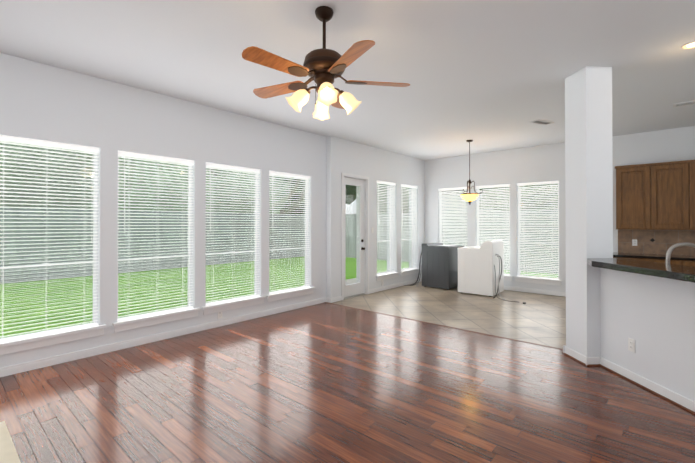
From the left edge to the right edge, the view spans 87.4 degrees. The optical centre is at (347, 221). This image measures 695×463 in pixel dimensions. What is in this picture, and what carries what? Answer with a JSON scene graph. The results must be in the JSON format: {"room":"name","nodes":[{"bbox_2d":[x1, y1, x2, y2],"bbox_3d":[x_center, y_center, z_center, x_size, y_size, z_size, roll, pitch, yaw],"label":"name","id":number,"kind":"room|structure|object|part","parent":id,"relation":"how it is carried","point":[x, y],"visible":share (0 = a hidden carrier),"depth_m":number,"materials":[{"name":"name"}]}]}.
{"room":"living room","nodes":[
{"label":"living room","id":0,"kind":"room"},
{"bbox_2d":[0,53,325,367],"bbox_3d":[-3.045,-0.060,3.730,0.150,3.030,7.910,0,-1,41],"label":"wall","id":1,"kind":"structure","parent":0,"point":[107,118],"depth_m":4.38,"materials":[{"name":"white paint"}]},
{"bbox_2d":[0,141,97,338],"bbox_3d":[-3.093,0.170,3.724,0.052,1.968,0.898,0,-1,41],"label":"window","id":2,"kind":"structure","parent":1,"relation":"in","point":[94,285],"depth_m":3.80,"materials":[{"name":"white plastic"}]},
{"bbox_2d":[0,135,98,341],"bbox_3d":[-3.043,0.163,3.681,0.074,1.949,0.888,0,-1,41],"label":"window blind","id":3,"kind":"object","parent":2,"relation":"attached to","point":[48,144],"visible":0.85,"depth_m":3.68,"materials":[{"name":"white plastic"}]},
{"bbox_2d":[0,324,105,354],"bbox_3d":[-3.029,1.189,3.662,0.137,0.112,1.000,0,-1,41],"label":"window sill","id":4,"kind":"structure","parent":1,"relation":"attached to","point":[24,344],"depth_m":3.64,"materials":[{"name":"white"}]},
{"bbox_2d":[117,156,191,318],"bbox_3d":[-2.391,0.176,4.532,0.052,1.968,0.898,0,-1,41],"label":"window","id":5,"kind":"structure","parent":1,"relation":"in","point":[188,261],"depth_m":4.59,"materials":[{"name":"clear glass"}]},
{"bbox_2d":[117,151,193,320],"bbox_3d":[-2.341,0.168,4.488,0.074,1.949,0.888,0,-1,41],"label":"window blind","id":6,"kind":"object","parent":5,"relation":"attached to","point":[145,157],"visible":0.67,"depth_m":4.44,"materials":[{"name":"white plastic"}]},
{"bbox_2d":[112,307,199,332],"bbox_3d":[-2.326,1.194,4.469,0.137,0.112,1.000,0,-1,41],"label":"window sill","id":7,"kind":"structure","parent":1,"relation":"attached to","point":[133,323],"depth_m":4.39,"materials":[{"name":"white"}]},
{"bbox_2d":[0,278,421,376],"bbox_3d":[-1.813,1.416,4.916,0.138,0.085,11.330,0,-1,41],"label":"baseboard","id":8,"kind":"structure","parent":1,"relation":"attached to","point":[38,364],"depth_m":4.41,"materials":[{"name":"white"}]},
{"bbox_2d":[206,167,257,302],"bbox_3d":[-1.702,0.181,5.324,0.052,1.968,0.898,0,-1,41],"label":"window","id":9,"kind":"structure","parent":1,"relation":"in","point":[254,250],"depth_m":5.48,"materials":[{"name":"white plastic"}]},
{"bbox_2d":[206,162,259,304],"bbox_3d":[-1.652,0.173,5.281,0.074,1.949,0.888,0,-1,41],"label":"window blind","id":10,"kind":"object","parent":9,"relation":"attached to","point":[232,168],"visible":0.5,"depth_m":5.25,"materials":[{"name":"white plastic"}]},
{"bbox_2d":[202,296,265,314],"bbox_3d":[-1.637,1.200,5.261,0.137,0.112,1.000,0,-1,41],"label":"window sill","id":11,"kind":"structure","parent":1,"relation":"attached to","point":[225,306],"depth_m":5.19,"materials":[{"name":"white"}]},
{"bbox_2d":[269,177,307,292],"bbox_3d":[-1.012,0.186,6.116,0.052,1.968,0.898,0,-1,41],"label":"window","id":12,"kind":"structure","parent":1,"relation":"in","point":[305,247],"depth_m":6.25,"materials":[{"name":"white plastic"}]},
{"bbox_2d":[269,171,309,293],"bbox_3d":[-0.963,0.178,6.073,0.074,1.949,0.888,0,-1,41],"label":"window blind","id":13,"kind":"object","parent":12,"relation":"attached to","point":[281,174],"visible":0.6,"depth_m":6.05,"materials":[{"name":"white plastic"}]},
{"bbox_2d":[267,287,314,301],"bbox_3d":[-0.948,1.205,6.053,0.137,0.112,1.000,0,-1,41],"label":"window sill","id":14,"kind":"structure","parent":1,"relation":"attached to","point":[288,294],"depth_m":5.98,"materials":[{"name":"white"}]},
{"bbox_2d":[0,303,694,462],"bbox_3d":[0.389,1.431,0.697,9.000,0.003,7.855,0,-1,41],"label":"floor","id":15,"kind":"structure","parent":0,"point":[152,445],"depth_m":2.90,"materials":[{"name":"brown wood"}]},
{"bbox_2d":[0,421,20,462],"bbox_3d":[-2.047,1.424,1.652,1.830,0.024,0.900,0,-1,41],"label":"hearth slab","id":16,"kind":"object","parent":15,"relation":"on","point":[8,453],"visible":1,"depth_m":2.27,"materials":[{"name":"stone"}]},
{"bbox_2d":[0,0,694,159],"bbox_3d":[1.530,-1.646,2.028,9.300,0.120,11.630,0,-1,41],"label":"ceiling","id":17,"kind":"structure","parent":0,"point":[485,76],"depth_m":3.48,"materials":[{"name":"white paint"}]},
{"bbox_2d":[242,6,409,119],"bbox_3d":[-0.212,-1.194,2.709,1.271,0.773,1.242,0,-1,41],"label":"ceiling fan","id":18,"kind":"object","parent":17,"relation":"hanging from","point":[323,68],"visible":1,"depth_m":2.65,"materials":[{"name":"brown wood"}]},
{"bbox_3d":[-0.476,-1.061,2.442,0.159,0.036,0.494,0,-1,41],"label":"blade","id":19,"kind":"part","parent":18,"relation":"part of","materials":[{"name":"brown wood"}]},
{"bbox_3d":[-0.548,-1.058,2.919,0.486,0.036,0.223,0,-1,41],"label":"blade","id":20,"kind":"part","parent":18,"relation":"part of","materials":[{"name":"brown wood"}]},
{"bbox_3d":[-0.383,-0.894,2.697,0.162,0.172,0.164,0,-1,41],"label":"lamp shade","id":21,"kind":"part","parent":18,"relation":"part of","materials":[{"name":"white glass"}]},
{"bbox_3d":[-0.207,-0.892,2.938,0.164,0.172,0.162,0,-1,41],"label":"lamp shade","id":22,"kind":"part","parent":18,"relation":"part of","materials":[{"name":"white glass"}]},
{"bbox_3d":[-0.175,-1.121,2.732,0.304,0.330,0.304,0,-1,41],"label":"motor","id":23,"kind":"part","parent":18,"relation":"part of","materials":[{"name":"brown metal"}]},
{"bbox_3d":[-0.145,-0.919,2.556,0.046,0.048,0.048,0,-1,41],"label":"bulb","id":24,"kind":"part","parent":18,"relation":"part of","materials":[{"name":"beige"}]},
{"bbox_3d":[-0.142,-0.895,2.522,0.164,0.172,0.162,0,-1,41],"label":"lamp shade","id":25,"kind":"part","parent":18,"relation":"part of","materials":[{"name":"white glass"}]},
{"bbox_3d":[-0.109,-1.056,3.145,0.334,0.036,0.448,0,-1,41],"label":"blade","id":26,"kind":"part","parent":18,"relation":"part of","materials":[{"name":"brown wood"}]},
{"bbox_3d":[0.033,-0.893,2.763,0.162,0.172,0.164,0,-1,41],"label":"lamp shade","id":27,"kind":"part","parent":18,"relation":"part of","materials":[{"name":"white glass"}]},
{"bbox_3d":[0.011,-1.062,2.356,0.473,0.036,0.277,0,-1,41],"label":"blade","id":28,"kind":"part","parent":18,"relation":"part of","materials":[{"name":"brown wood"}]},
{"bbox_3d":[0.239,-1.059,2.793,0.379,0.036,0.419,0,-1,41],"label":"blade","id":29,"kind":"part","parent":18,"relation":"part of","materials":[{"name":"brown wood"}]},
{"bbox_2d":[461,140,482,204],"bbox_3d":[2.333,-0.935,6.923,0.399,1.234,0.396,0,-1,41],"label":"pendant light","id":30,"kind":"object","parent":17,"relation":"hanging from","point":[469,197],"visible":1,"depth_m":6.91,"materials":[{"name":"yellow glass"}]},
{"bbox_3d":[2.338,-0.935,6.960,0.124,1.234,0.124,0,-1,41],"label":"stem","id":31,"kind":"part","parent":30,"relation":"part of","materials":[{"name":"brown metal"}]},
{"bbox_3d":[2.338,-0.452,6.956,0.328,0.129,0.328,0,-1,41],"label":"lamp shade","id":32,"kind":"part","parent":30,"relation":"part of","materials":[{"name":"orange glass"}]},
{"bbox_2d":[529,119,553,124],"bbox_3d":[3.049,-1.554,5.709,0.360,0.012,0.160,0,0,-24],"label":"ceiling vent","id":33,"kind":"object","parent":17,"relation":"in","point":[541,122],"visible":1,"depth_m":5.70,"materials":[{"name":"silver metal"}]},
{"bbox_2d":[673,100,694,106],"bbox_3d":[4.524,-1.561,4.784,0.360,0.012,0.160,0,-1,41],"label":"ceiling vent","id":34,"kind":"object","parent":17,"relation":"in","point":[683,103],"visible":1,"depth_m":4.82,"materials":[{"name":"silver metal"}]},
{"bbox_2d":[680,41,694,49],"bbox_3d":[3.079,-1.574,3.244,0.168,0.006,0.168,0,-1,41],"label":"recessed light","id":35,"kind":"object","parent":17,"relation":"in","point":[690,45],"visible":1,"depth_m":3.27,"materials":[{"name":"white"}]},
{"bbox_2d":[326,136,424,297],"bbox_3d":[0.768,-0.031,8.021,0.270,3.030,3.570,0,-1,41],"label":"wall","id":36,"kind":"structure","parent":0,"point":[374,164],"depth_m":7.55,"materials":[{"name":"white paint"}]},
{"bbox_2d":[341,173,368,300],"bbox_3d":[0.061,0.283,7.189,0.288,2.390,0.830,0,-1,41],"label":"patio door","id":37,"kind":"structure","parent":36,"relation":"in","point":[360,287],"depth_m":7.32,"materials":[{"name":"white"}]},
{"bbox_3d":[0.091,0.258,7.163,0.008,1.981,0.492,0,-1,41],"label":"door glass","id":38,"kind":"part","parent":37,"relation":"part of","materials":[{"name":"clear glass"}]},
{"bbox_3d":[0.092,0.305,7.163,0.055,2.302,0.698,0,-1,41],"label":"door","id":39,"kind":"part","parent":37,"relation":"part of","materials":[{"name":"white"}]},
{"bbox_2d":[376,181,399,280],"bbox_3d":[0.809,0.194,7.971,0.235,2.119,0.850,0,-1,41],"label":"nook window","id":40,"kind":"structure","parent":36,"relation":"in","point":[385,275],"depth_m":8.02,"materials":[{"name":"white plastic"}]},
{"bbox_3d":[0.735,0.149,8.035,0.004,1.966,0.686,0,-1,41],"label":"glass","id":41,"kind":"part","parent":40,"relation":"part of","materials":[{"name":"clear glass"}]},
{"bbox_3d":[0.740,0.149,8.031,0.052,2.028,0.748,0,-1,41],"label":"frame","id":42,"kind":"part","parent":40,"relation":"part of","materials":[{"name":"white plastic"}]},
{"bbox_3d":[0.825,1.198,7.950,0.192,0.112,0.850,0,-1,41],"label":"sill","id":43,"kind":"part","parent":40,"relation":"part of","materials":[{"name":"white"}]},
{"bbox_2d":[400,184,420,275],"bbox_3d":[1.429,0.199,8.684,0.235,2.119,0.880,0,-1,41],"label":"nook window","id":44,"kind":"structure","parent":36,"relation":"in","point":[408,271],"depth_m":8.73,"materials":[{"name":"white plastic"}]},
{"bbox_3d":[1.355,0.154,8.748,0.004,1.966,0.716,0,-1,41],"label":"glass","id":45,"kind":"part","parent":44,"relation":"part of","materials":[{"name":"clear glass"}]},
{"bbox_3d":[1.360,0.154,8.744,0.052,2.028,0.778,0,-1,41],"label":"frame","id":46,"kind":"part","parent":44,"relation":"part of","materials":[{"name":"white plastic"}]},
{"bbox_3d":[1.445,1.202,8.663,0.192,0.112,0.880,0,-1,41],"label":"sill","id":47,"kind":"part","parent":44,"relation":"part of","materials":[{"name":"white"}]},
{"bbox_2d":[333,281,565,348],"bbox_3d":[1.530,1.504,2.007,9.300,0.120,11.630,0,-1,41],"label":"floor","id":48,"kind":"structure","parent":0,"point":[538,319],"depth_m":6.08,"materials":[{"name":"beige tile"}]},
{"bbox_2d":[422,242,463,289],"bbox_3d":[2.170,0.988,8.292,0.678,0.993,0.688,0,-1,-45],"label":"dryer","id":49,"kind":"object","parent":48,"relation":"on","point":[439,265],"visible":0.98,"depth_m":8.02,"materials":[{"name":"grey metal"}]},
{"bbox_2d":[412,251,421,284],"bbox_3d":[1.620,1.067,8.405,0.270,0.837,0.253,0,-1,41],"label":"hose","id":50,"kind":"object","parent":49,"relation":"attached to","point":[419,269],"visible":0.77,"depth_m":8.41,"materials":[{"name":"grey rubber"}]},
{"bbox_2d":[324,302,562,349],"bbox_3d":[1.060,1.462,5.330,3.930,0.008,0.042,0,-1,41],"label":"transition strip","id":51,"kind":"object","parent":48,"relation":"on","point":[450,327],"visible":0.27,"depth_m":5.00,"materials":[{"name":"brown wood"}]},
{"bbox_2d":[457,240,503,296],"bbox_3d":[2.776,0.931,7.573,0.726,1.099,0.744,0,-1,41],"label":"washer","id":52,"kind":"object","parent":48,"relation":"on","point":[477,270],"visible":0.98,"depth_m":7.28,"materials":[{"name":"white metal"}]},
{"bbox_2d":[493,256,501,297],"bbox_3d":[2.915,1.078,7.097,0.118,0.792,0.411,0,-1,41],"label":"hose","id":53,"kind":"object","parent":52,"relation":"attached to","point":[500,275],"visible":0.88,"depth_m":7.13,"materials":[{"name":"grey rubber"}]},
{"bbox_2d":[495,254,504,299],"bbox_3d":[2.934,1.058,7.010,0.260,0.837,0.264,0,-1,41],"label":"hose","id":54,"kind":"object","parent":52,"relation":"attached to","point":[499,277],"visible":1,"depth_m":7.05,"materials":[{"name":"grey plastic"}]},
{"bbox_2d":[494,265,514,301],"bbox_3d":[2.985,1.159,6.862,0.522,0.628,0.266,0,-1,41],"label":"cord","id":55,"kind":"object","parent":52,"relation":"attached to","point":[495,287],"visible":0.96,"depth_m":7.04,"materials":[{"name":"grey rubber"}]},
{"bbox_2d":[565,66,612,356],"bbox_3d":[2.546,-0.059,3.846,0.280,3.030,0.320,0,0,-4],"label":"column","id":56,"kind":"structure","parent":48,"relation":"on","point":[588,171],"depth_m":3.70,"materials":[{"name":"white paint"}]},
{"bbox_2d":[587,243,694,282],"bbox_3d":[2.939,0.814,2.259,1.146,1.256,3.808,0,0,-4],"label":"bar","id":57,"kind":"object","parent":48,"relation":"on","point":[667,269],"visible":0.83,"depth_m":3.02,"materials":[{"name":"stone"}]},
{"bbox_2d":[666,243,694,263],"bbox_3d":[3.074,0.366,3.312,0.304,0.348,0.325,0,-1,41],"label":"kitchen faucet","id":58,"kind":"object","parent":57,"relation":"on","point":[668,255],"depth_m":3.30,"materials":[{"name":"silver metal"}]},
{"bbox_2d":[613,160,694,266],"bbox_3d":[6.266,0.246,4.976,4.540,2.434,0.640,0,-1,41],"label":"kitchen back","id":59,"kind":"object","parent":48,"relation":"on","point":[655,210],"visible":0.67,"depth_m":6.02,"materials":[{"name":"brown wood"}]},
{"bbox_2d":[632,239,636,245],"bbox_3d":[5.069,0.373,6.418,0.070,0.114,0.008,0,-1,41],"label":"outlet","id":60,"kind":"object","parent":59,"relation":"attached to","point":[634,242],"visible":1,"depth_m":6.42,"materials":[{"name":"white plastic"}]},
{"bbox_2d":[613,252,694,260],"bbox_3d":[6.266,0.570,4.974,4.540,0.038,0.640,0,-1,41],"label":"countertop","id":61,"kind":"structure","parent":59,"relation":"on","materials":[{"name":"stone"}]},
{"bbox_2d":[425,126,694,296],"bbox_3d":[5.342,-0.042,6.308,8.880,3.030,0.150,0,-1,41],"label":"wall","id":62,"kind":"structure","parent":0,"point":[513,168],"depth_m":7.62,"materials":[{"name":"white paint"}]},
{"bbox_2d":[440,189,466,245],"bbox_3d":[2.573,0.194,8.761,0.738,1.988,0.052,0,-1,41],"label":"window","id":63,"kind":"structure","parent":62,"relation":"in","point":[449,219],"depth_m":8.87,"materials":[{"name":"white plastic"}]},
{"bbox_3d":[2.573,0.194,8.761,0.738,1.988,0.052,0,-1,41],"label":"frame","id":64,"kind":"part","parent":63,"relation":"part of","materials":[{"name":"white plastic"}]},
{"bbox_2d":[439,187,466,246],"bbox_3d":[2.530,0.186,8.711,0.728,1.969,0.074,0,-1,41],"label":"window blind","id":65,"kind":"object","parent":63,"relation":"attached to","point":[462,212],"visible":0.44,"depth_m":8.71,"materials":[{"name":"white plastic"}]},
{"bbox_2d":[477,187,509,272],"bbox_3d":[3.279,0.190,8.147,0.748,1.988,0.052,0,-1,41],"label":"window","id":66,"kind":"structure","parent":62,"relation":"in","point":[494,220],"depth_m":8.18,"materials":[{"name":"white plastic"}]},
{"bbox_2d":[476,184,509,274],"bbox_3d":[3.235,0.182,8.098,0.738,1.969,0.074,0,-1,41],"label":"window blind","id":67,"kind":"object","parent":66,"relation":"attached to","point":[504,196],"visible":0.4,"depth_m":8.07,"materials":[{"name":"white plastic"}]},
{"bbox_3d":[3.279,0.190,8.147,0.748,1.988,0.052,0,-1,41],"label":"frame","id":68,"kind":"part","parent":66,"relation":"part of","materials":[{"name":"white plastic"}]},
{"bbox_2d":[504,275,511,280],"bbox_3d":[3.222,1.218,8.076,0.850,0.112,0.137,0,-1,41],"label":"window sill","id":69,"kind":"structure","parent":62,"relation":"attached to","point":[508,277],"depth_m":7.81,"materials":[{"name":"white paint"}]},
{"bbox_2d":[504,286,565,296],"bbox_3d":[5.293,1.425,6.230,8.864,0.085,0.016,0,-1,41],"label":"baseboard","id":70,"kind":"structure","parent":62,"relation":"attached to","point":[538,291],"depth_m":7.47,"materials":[{"name":"white"}]},
{"bbox_2d":[514,276,561,285],"bbox_3d":[3.909,1.214,7.479,0.890,0.112,0.137,0,-1,41],"label":"window sill","id":71,"kind":"structure","parent":62,"relation":"attached to","point":[538,280],"depth_m":7.42,"materials":[{"name":"white paint"}]},
{"bbox_2d":[518,183,558,278],"bbox_3d":[3.965,0.186,7.550,0.788,1.988,0.052,0,-1,41],"label":"window","id":72,"kind":"structure","parent":62,"relation":"in","point":[535,237],"depth_m":7.59,"materials":[{"name":"white plastic"}]},
{"bbox_2d":[517,181,558,279],"bbox_3d":[3.922,0.178,7.500,0.778,1.969,0.074,0,-1,41],"label":"window blind","id":73,"kind":"object","parent":72,"relation":"attached to","point":[520,202],"visible":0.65,"depth_m":7.49,"materials":[{"name":"white plastic"}]},
{"bbox_2d":[600,268,694,401],"bbox_3d":[2.741,0.929,2.039,0.140,1.030,3.299,0,0,-4],"label":"wall","id":74,"kind":"structure","parent":0,"point":[653,317],"depth_m":3.11,"materials":[{"name":"white paint"}]},
{"bbox_2d":[562,345,694,413],"bbox_3d":[2.643,1.398,2.278,2.694,0.085,2.703,0,-1,41],"label":"baseboard","id":75,"kind":"structure","parent":74,"relation":"attached to","point":[665,392],"depth_m":3.25,"materials":[{"name":"white"}]},
{"bbox_2d":[628,338,634,352],"bbox_3d":[2.577,1.122,3.300,0.008,0.114,0.070,0,0,-4],"label":"outlet","id":76,"kind":"object","parent":74,"relation":"attached to","point":[631,344],"visible":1,"depth_m":3.30,"materials":[{"name":"white plastic"}]},
{"label":"outside","id":77,"kind":"structure","parent":0,"visible":0},
{"bbox_2d":[0,248,557,337],"bbox_3d":[1.684,1.625,5.231,85.000,0.001,90.000,0,-1,41],"label":"lawn","id":78,"kind":"structure","parent":77,"point":[87,279],"depth_m":8.68,"materials":[{"name":"green plant"}]},
{"bbox_2d":[0,141,75,186],"bbox_3d":[-12.596,-2.223,12.326,5.837,7.802,5.928,0,-1,41],"label":"tree","id":79,"kind":"object","parent":78,"relation":"on","point":[25,165],"depth_m":12.22,"materials":[{"name":"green plant"}]},
{"bbox_2d":[0,156,92,256],"bbox_3d":[-14.929,-3.824,17.606,7.422,11.070,7.245,0,-1,41],"label":"tree","id":80,"kind":"object","parent":78,"relation":"on","point":[51,192],"depth_m":16.12,"materials":[{"name":"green plant"}]},
{"bbox_2d":[75,150,216,210],"bbox_3d":[-9.128,-2.041,16.223,5.500,7.492,5.368,0,-1,41],"label":"tree","id":81,"kind":"object","parent":78,"relation":"on","point":[155,207],"depth_m":14.62,"materials":[{"name":"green plant"}]},
{"bbox_2d":[0,206,304,283],"bbox_3d":[-10.330,0.614,8.400,0.140,2.065,27.100,0,-1,41],"label":"fence","id":82,"kind":"object","parent":78,"relation":"on","point":[136,245],"depth_m":12.00,"materials":[{"name":"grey wood"}]},
{"bbox_2d":[206,190,220,211],"bbox_3d":[-9.700,-3.793,22.992,7.602,11.079,7.832,0,-1,41],"label":"tree","id":83,"kind":"object","parent":78,"relation":"on","point":[213,202],"depth_m":20.76,"materials":[{"name":"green plant"}]},
{"bbox_2d":[206,167,289,213],"bbox_3d":[-5.307,-2.261,20.535,6.509,7.992,4.946,0,-1,41],"label":"tree","id":84,"kind":"object","parent":78,"relation":"on","point":[249,198],"depth_m":18.42,"materials":[{"name":"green plant"}]},
{"bbox_2d":[282,177,355,213],"bbox_3d":[-1.661,-1.828,24.406,4.862,7.180,5.501,0,-1,41],"label":"tree","id":85,"kind":"object","parent":78,"relation":"on","point":[296,206],"depth_m":22.64,"materials":[{"name":"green plant"}]},
{"bbox_2d":[346,184,408,213],"bbox_3d":[2.890,-2.369,20.533,6.261,8.206,5.223,0,-1,41],"label":"tree","id":86,"kind":"object","parent":78,"relation":"on","point":[349,187],"depth_m":19.25,"materials":[{"name":"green plant"}]},
{"bbox_2d":[346,209,557,273],"bbox_3d":[7.112,0.632,11.173,22.700,2.065,0.140,0,-1,41],"label":"fence","id":87,"kind":"object","parent":78,"relation":"on","point":[353,238],"depth_m":12.87,"materials":[{"name":"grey wood"}]},
{"bbox_2d":[456,184,557,210],"bbox_3d":[7.132,-2.009,16.657,5.273,7.436,6.110,0,-1,41],"label":"tree","id":88,"kind":"object","parent":78,"relation":"on","point":[521,198],"depth_m":14.05,"materials":[{"name":"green plant"}]},
{"bbox_2d":[346,278,355,284],"bbox_3d":[-0.607,1.643,7.854,1.599,0.200,5.850,0,-1,41],"label":"patio slab","id":89,"kind":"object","parent":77,"point":[351,280],"depth_m":9.49,"materials":[{"name":"concrete"}]}
]}

